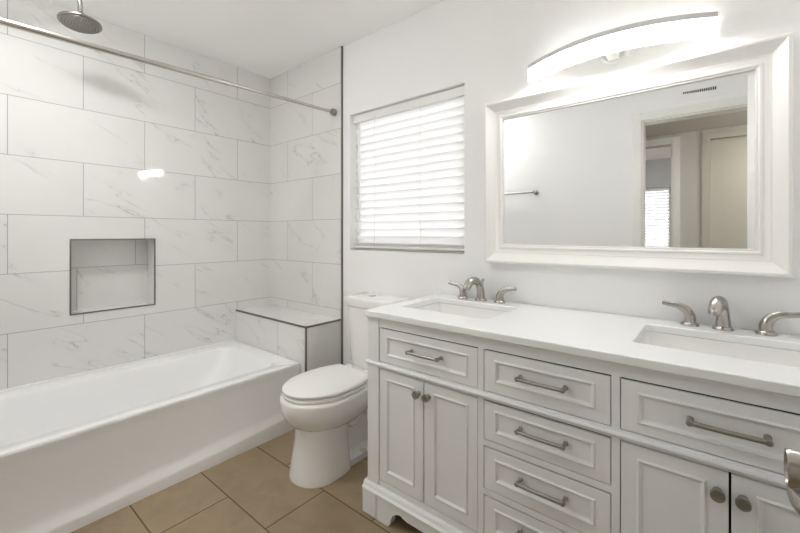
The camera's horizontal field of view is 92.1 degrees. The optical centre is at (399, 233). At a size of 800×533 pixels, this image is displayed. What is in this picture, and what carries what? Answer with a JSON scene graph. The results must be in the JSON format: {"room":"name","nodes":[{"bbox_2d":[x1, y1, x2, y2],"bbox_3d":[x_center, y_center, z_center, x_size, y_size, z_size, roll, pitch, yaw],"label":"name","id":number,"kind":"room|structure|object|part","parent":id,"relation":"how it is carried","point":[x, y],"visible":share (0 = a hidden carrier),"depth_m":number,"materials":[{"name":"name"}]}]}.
{"room":"bathroom","nodes":[
{"label":"bathroom","id":0,"kind":"room"},
{"bbox_2d":[0,0,269,389],"bbox_3d":[-1.737,-0.037,2.445,0.200,2.440,1.940,0,0,39],"label":"wall","id":1,"kind":"structure","parent":0,"point":[94,144],"depth_m":2.36,"materials":[{"name":"tile"}]},
{"bbox_2d":[70,238,155,315],"bbox_3d":[-1.710,0.242,2.320,0.007,0.427,0.427,0,0,39],"label":"trim","id":2,"kind":"structure","parent":1,"relation":"attached to","point":[154,239],"depth_m":2.36,"materials":[{"name":"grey metal"}]},
{"bbox_2d":[46,0,443,78],"bbox_3d":[-0.414,-1.307,1.456,3.500,0.100,2.090,0,0,39],"label":"ceiling","id":3,"kind":"structure","parent":0,"point":[266,38],"depth_m":2.29,"materials":[{"name":"white paint"}]},
{"bbox_2d":[71,429,422,532],"bbox_3d":[-1.449,1.233,-0.515,4.400,0.100,6.450,0,0,39],"label":"floor","id":4,"kind":"structure","parent":0,"point":[252,491],"depth_m":1.69,"materials":[{"name":"tile"}]},
{"bbox_2d":[0,339,299,532],"bbox_3d":[-1.401,0.984,2.053,0.814,0.397,1.516,0,0,39],"label":"bathtub","id":5,"kind":"object","parent":4,"relation":"on","point":[77,450],"visible":0.98,"depth_m":1.89,"materials":[{"name":"white ceramic"}]},
{"bbox_2d":[236,304,340,373],"bbox_3d":[-0.813,0.875,2.741,0.853,0.615,0.292,0,0,39],"label":"shower bench","id":6,"kind":"object","parent":4,"relation":"on","point":[312,340],"visible":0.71,"depth_m":2.54,"materials":[{"name":"stone"}]},
{"bbox_3d":[-0.902,0.573,2.632,0.853,0.011,0.010,0,0,39],"label":"edge trim","id":7,"kind":"part","parent":6,"relation":"part of","materials":[{"name":"brown metal"}]},
{"bbox_3d":[-0.576,0.879,2.364,0.010,0.608,0.010,0,0,39],"label":"edge trim","id":8,"kind":"part","parent":6,"relation":"part of","materials":[{"name":"brown metal"}]},
{"bbox_3d":[-0.484,0.573,2.477,0.010,0.011,0.282,0,0,39],"label":"edge trim","id":9,"kind":"part","parent":6,"relation":"part of","materials":[{"name":"brown metal"}]},
{"bbox_2d":[280,292,409,487],"bbox_3d":[-0.308,0.772,2.058,0.380,0.822,0.702,0,0,39],"label":"toilet","id":10,"kind":"object","parent":4,"relation":"on","point":[326,407],"visible":0.79,"depth_m":1.87,"materials":[{"name":"white ceramic"}]},
{"bbox_3d":[-0.365,0.873,1.989,0.366,0.175,0.524,0,0,39],"label":"bowl","id":11,"kind":"part","parent":10,"relation":"part of","materials":[{"name":"white ceramic"}]},
{"bbox_3d":[-0.384,0.749,1.966,0.348,0.022,0.440,0,0,39],"label":"lid","id":12,"kind":"part","parent":10,"relation":"part of","materials":[{"name":"white ceramic"}]},
{"bbox_3d":[-0.383,0.774,1.966,0.344,0.019,0.438,0,0,39],"label":"seat","id":13,"kind":"part","parent":10,"relation":"part of","materials":[{"name":"white plastic"}]},
{"bbox_3d":[-0.144,0.602,2.258,0.356,0.352,0.184,0,0,39],"label":"tank","id":14,"kind":"part","parent":10,"relation":"part of","materials":[{"name":"white ceramic"}]},
{"bbox_3d":[-0.148,0.396,2.253,0.380,0.060,0.196,0,0,39],"label":"tank lid","id":15,"kind":"part","parent":10,"relation":"part of","materials":[{"name":"white ceramic"}]},
{"bbox_2d":[362,316,799,532],"bbox_3d":[0.597,0.766,1.387,1.504,0.834,0.590,0,0,39],"label":"bathroom vanity","id":16,"kind":"object","parent":4,"relation":"on","point":[467,433],"visible":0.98,"depth_m":1.15,"materials":[{"name":"white paint"}]},
{"bbox_3d":[-0.107,0.702,1.641,0.064,0.706,0.024,0,0,39],"label":"corner post","id":17,"kind":"part","parent":16,"relation":"part of","materials":[{"name":"white paint"}]},
{"bbox_3d":[0.003,0.794,1.543,0.223,0.461,0.012,0,0,39],"label":"door","id":18,"kind":"part","parent":16,"relation":"part of","materials":[{"name":"white paint"}]},
{"bbox_3d":[0.429,1.065,1.182,1.504,0.028,0.034,0,0,39],"label":"molding","id":19,"kind":"part","parent":16,"relation":"part of","materials":[{"name":"white paint"}]},
{"bbox_3d":[0.064,0.613,1.473,0.029,0.029,0.028,0,0,39],"label":"knob","id":20,"kind":"part","parent":16,"relation":"part of","materials":[{"name":"silver metal"}]},
{"bbox_3d":[0.087,0.457,1.448,0.151,0.015,0.037,0,0,39],"label":"pull handle","id":21,"kind":"part","parent":16,"relation":"part of","materials":[{"name":"silver metal"}]},
{"bbox_3d":[0.099,0.613,1.444,0.029,0.029,0.028,0,0,39],"label":"knob","id":22,"kind":"part","parent":16,"relation":"part of","materials":[{"name":"silver metal"}]},
{"bbox_3d":[0.092,0.462,1.470,0.453,0.135,0.012,0,0,39],"label":"drawer","id":23,"kind":"part","parent":16,"relation":"part of","materials":[{"name":"white paint"}]},
{"bbox_3d":[0.180,0.794,1.398,0.225,0.461,0.012,0,0,39],"label":"door","id":24,"kind":"part","parent":16,"relation":"part of","materials":[{"name":"white paint"}]},
{"bbox_3d":[0.434,0.956,1.189,0.382,0.137,0.012,0,0,39],"label":"drawer","id":25,"kind":"part","parent":16,"relation":"part of","materials":[{"name":"white paint"}]},
{"bbox_3d":[0.425,0.782,1.170,0.152,0.015,0.037,0,0,39],"label":"pull handle","id":26,"kind":"part","parent":16,"relation":"part of","materials":[{"name":"silver metal"}]},
{"bbox_3d":[0.425,0.619,1.170,0.152,0.015,0.037,0,0,39],"label":"pull handle","id":27,"kind":"part","parent":16,"relation":"part of","materials":[{"name":"silver metal"}]},
{"bbox_3d":[0.425,0.455,1.170,0.152,0.015,0.037,0,0,39],"label":"pull handle","id":28,"kind":"part","parent":16,"relation":"part of","materials":[{"name":"silver metal"}]},
{"bbox_3d":[0.434,0.790,1.189,0.382,0.138,0.012,0,0,39],"label":"drawer","id":29,"kind":"part","parent":16,"relation":"part of","materials":[{"name":"white paint"}]},
{"bbox_3d":[0.434,0.629,1.189,0.382,0.128,0.012,0,0,39],"label":"drawer","id":30,"kind":"part","parent":16,"relation":"part of","materials":[{"name":"white paint"}]},
{"bbox_3d":[0.434,0.462,1.189,0.382,0.135,0.012,0,0,39],"label":"drawer","id":31,"kind":"part","parent":16,"relation":"part of","materials":[{"name":"white paint"}]},
{"bbox_3d":[0.431,0.545,1.184,1.490,0.016,0.018,0,0,39],"label":"rail molding","id":32,"kind":"part","parent":16,"relation":"part of","materials":[{"name":"white paint"}]},
{"bbox_2d":[364,294,799,397],"bbox_3d":[0.616,0.336,1.388,1.514,0.026,0.585,0,0,39],"label":"countertop","id":33,"kind":"structure","parent":16,"relation":"on","point":[609,337],"depth_m":1.24,"materials":[{"name":"stone"}]},
{"bbox_2d":[414,303,505,318],"bbox_3d":[0.260,0.409,1.708,0.462,0.120,0.345,0,0,39],"label":"sink","id":34,"kind":"object","parent":33,"relation":"in","point":[481,313],"visible":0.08,"depth_m":1.86,"materials":[{"name":"white ceramic"}]},
{"bbox_2d":[448,277,516,303],"bbox_3d":[0.364,0.264,1.840,0.362,0.118,0.148,0,0,39],"label":"faucet","id":35,"kind":"object","parent":33,"relation":"on","point":[469,282],"visible":1,"depth_m":1.84,"materials":[{"name":"silver metal"}]},
{"bbox_3d":[0.295,0.282,1.955,0.109,0.081,0.054,0,0,39],"label":"handle","id":36,"kind":"part","parent":35,"relation":"part of","materials":[{"name":"silver metal"}]},
{"bbox_3d":[0.360,0.264,1.841,0.147,0.118,0.058,0,0,-44],"label":"spout","id":37,"kind":"part","parent":35,"relation":"part of","materials":[{"name":"silver metal"}]},
{"bbox_3d":[0.490,0.282,1.794,0.109,0.081,0.054,0,0,39],"label":"handle","id":38,"kind":"part","parent":35,"relation":"part of","materials":[{"name":"silver metal"}]},
{"bbox_2d":[637,331,799,367],"bbox_3d":[0.952,0.409,1.137,0.460,0.120,0.340,0,0,39],"label":"sink","id":39,"kind":"object","parent":33,"relation":"in","point":[784,357],"visible":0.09,"depth_m":1.25,"materials":[{"name":"white ceramic"}]},
{"bbox_2d":[662,296,799,336],"bbox_3d":[1.073,0.264,1.268,0.361,0.118,0.148,0,0,39],"label":"faucet","id":40,"kind":"object","parent":33,"relation":"on","point":[718,306],"visible":1,"depth_m":1.25,"materials":[{"name":"silver metal"}]},
{"bbox_3d":[1.004,0.282,1.383,0.109,0.081,0.054,0,0,39],"label":"handle","id":41,"kind":"part","parent":40,"relation":"part of","materials":[{"name":"silver metal"}]},
{"bbox_3d":[1.062,0.264,1.275,0.147,0.118,0.058,0,0,-44],"label":"spout","id":42,"kind":"part","parent":40,"relation":"part of","materials":[{"name":"silver metal"}]},
{"bbox_3d":[1.198,0.282,1.223,0.109,0.081,0.054,0,0,39],"label":"handle","id":43,"kind":"part","parent":40,"relation":"part of","materials":[{"name":"silver metal"}]},
{"bbox_3d":[0.688,0.794,0.980,0.223,0.461,0.012,0,0,39],"label":"door","id":44,"kind":"part","parent":16,"relation":"part of","materials":[{"name":"white paint"}]},
{"bbox_3d":[0.777,0.462,0.907,0.454,0.135,0.012,0,0,39],"label":"drawer","id":45,"kind":"part","parent":16,"relation":"part of","materials":[{"name":"white paint"}]},
{"bbox_3d":[0.749,0.613,0.910,0.029,0.029,0.028,0,0,39],"label":"knob","id":46,"kind":"part","parent":16,"relation":"part of","materials":[{"name":"silver metal"}]},
{"bbox_3d":[0.760,0.457,0.896,0.154,0.015,0.037,0,0,39],"label":"pull handle","id":47,"kind":"part","parent":16,"relation":"part of","materials":[{"name":"silver metal"}]},
{"bbox_3d":[0.784,0.613,0.881,0.029,0.029,0.028,0,0,39],"label":"knob","id":48,"kind":"part","parent":16,"relation":"part of","materials":[{"name":"silver metal"}]},
{"bbox_3d":[0.865,0.794,0.835,0.225,0.461,0.012,0,0,39],"label":"door","id":49,"kind":"part","parent":16,"relation":"part of","materials":[{"name":"white paint"}]},
{"bbox_2d":[343,0,799,364],"bbox_3d":[0.163,-0.037,2.237,3.300,2.440,0.150,0,0,39],"label":"wall","id":50,"kind":"structure","parent":0,"point":[484,47],"depth_m":1.83,"materials":[{"name":"white paint"}]},
{"bbox_2d":[270,47,340,318],"bbox_3d":[-0.718,-0.037,2.858,0.850,2.440,0.008,0,0,39],"label":"tiled wall","id":51,"kind":"structure","parent":50,"relation":"attached to","point":[305,142],"depth_m":2.83,"materials":[{"name":"tile"}]},
{"bbox_2d":[0,17,336,115],"bbox_3d":[-1.050,-0.812,1.954,0.048,0.077,1.813,0,0,42],"label":"shower rod","id":52,"kind":"object","parent":51,"relation":"attached to","point":[5,22],"visible":1,"depth_m":1.77,"materials":[{"name":"grey metal"}]},
{"bbox_2d":[341,46,342,364],"bbox_3d":[-0.389,-0.037,2.585,0.008,2.440,0.012,0,0,39],"label":"trim","id":53,"kind":"structure","parent":50,"relation":"attached to","point":[341,46],"depth_m":2.58,"materials":[{"name":"brown metal"}]},
{"bbox_2d":[350,248,463,253],"bbox_3d":[0.035,0.099,2.313,0.859,0.008,0.105,0,0,39],"label":"window sill","id":54,"kind":"structure","parent":50,"relation":"attached to","point":[377,249],"depth_m":2.23,"materials":[{"name":"paint"}]},
{"bbox_2d":[527,11,719,83],"bbox_3d":[0.813,-0.744,1.501,0.665,0.122,0.164,0,0,39],"label":"vanity light","id":55,"kind":"object","parent":50,"relation":"attached to","point":[613,45],"visible":1,"depth_m":1.41,"materials":[{"name":"white glass"}]},
{"bbox_3d":[0.823,-0.713,1.505,0.040,0.032,0.105,0,0,39],"label":"mount arm","id":56,"kind":"part","parent":55,"relation":"part of","materials":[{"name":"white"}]},
{"bbox_3d":[0.862,-0.747,1.552,0.116,0.116,0.022,0,0,39],"label":"wall plate","id":57,"kind":"part","parent":55,"relation":"part of","materials":[{"name":"white metal"}]},
{"bbox_2d":[484,32,793,277],"bbox_3d":[0.832,-0.247,1.557,1.060,0.768,0.048,0,0,39],"label":"wall mirror","id":58,"kind":"object","parent":50,"relation":"attached to","point":[685,164],"visible":1,"depth_m":1.46,"materials":[{"name":"white wood"}]},
{"bbox_3d":[0.845,-0.247,1.573,0.900,0.608,0.006,0,0,39],"label":"mirror pane","id":59,"kind":"part","parent":58,"relation":"part of","materials":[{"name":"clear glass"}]},
{"bbox_2d":[784,448,799,514],"bbox_3d":[0.301,0.154,0.142,0.172,2.042,0.714,0,0,39],"label":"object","id":60,"kind":"structure","parent":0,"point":[791,456],"depth_m":0.39,"materials":[{"name":"silver metal"}]},
{"bbox_3d":[0.404,0.273,0.356,0.033,0.030,0.104,0,0,22],"label":"arm","id":61,"kind":"part","parent":60,"relation":"part of","materials":[{"name":"silver metal"}]},
{"bbox_3d":[-1.019,-0.037,0.679,3.450,2.440,0.120,0,0,39],"label":"wall","id":62,"kind":"structure","parent":0,"visible":0},
{"bbox_2d":[57,0,101,33],"bbox_3d":[-1.711,-1.118,1.721,0.172,0.207,0.618,0,0,39],"label":"shower","id":63,"kind":"object","parent":62,"relation":"attached to","point":[77,21],"visible":1,"depth_m":1.88,"materials":[{"name":"silver metal"}]},
{"bbox_3d":[-1.735,-1.144,1.694,0.026,0.155,0.545,0,0,38],"label":"shower arm","id":64,"kind":"part","parent":63,"relation":"part of","materials":[{"name":"silver metal"}]},
{"bbox_3d":[0.081,-0.343,2.369,0.859,0.884,0.040,0,0,39],"label":"window","id":65,"kind":"structure","parent":0,"visible":0},
{"bbox_2d":[353,86,463,250],"bbox_3d":[0.033,-0.345,2.308,0.849,0.872,0.072,0,0,39],"label":"window blind","id":66,"kind":"object","parent":65,"relation":"attached to","point":[410,154],"visible":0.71,"depth_m":2.27,"materials":[{"name":"white plastic"}]},
{"bbox_3d":[-0.142,-0.332,2.458,0.002,0.830,0.062,0,0,39],"label":"ladder cord","id":67,"kind":"part","parent":66,"relation":"part of","materials":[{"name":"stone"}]},
{"bbox_3d":[0.036,0.083,2.312,0.849,0.016,0.048,0,0,39],"label":"rail","id":68,"kind":"part","parent":66,"relation":"part of","materials":[{"name":"white plastic"}]}
]}

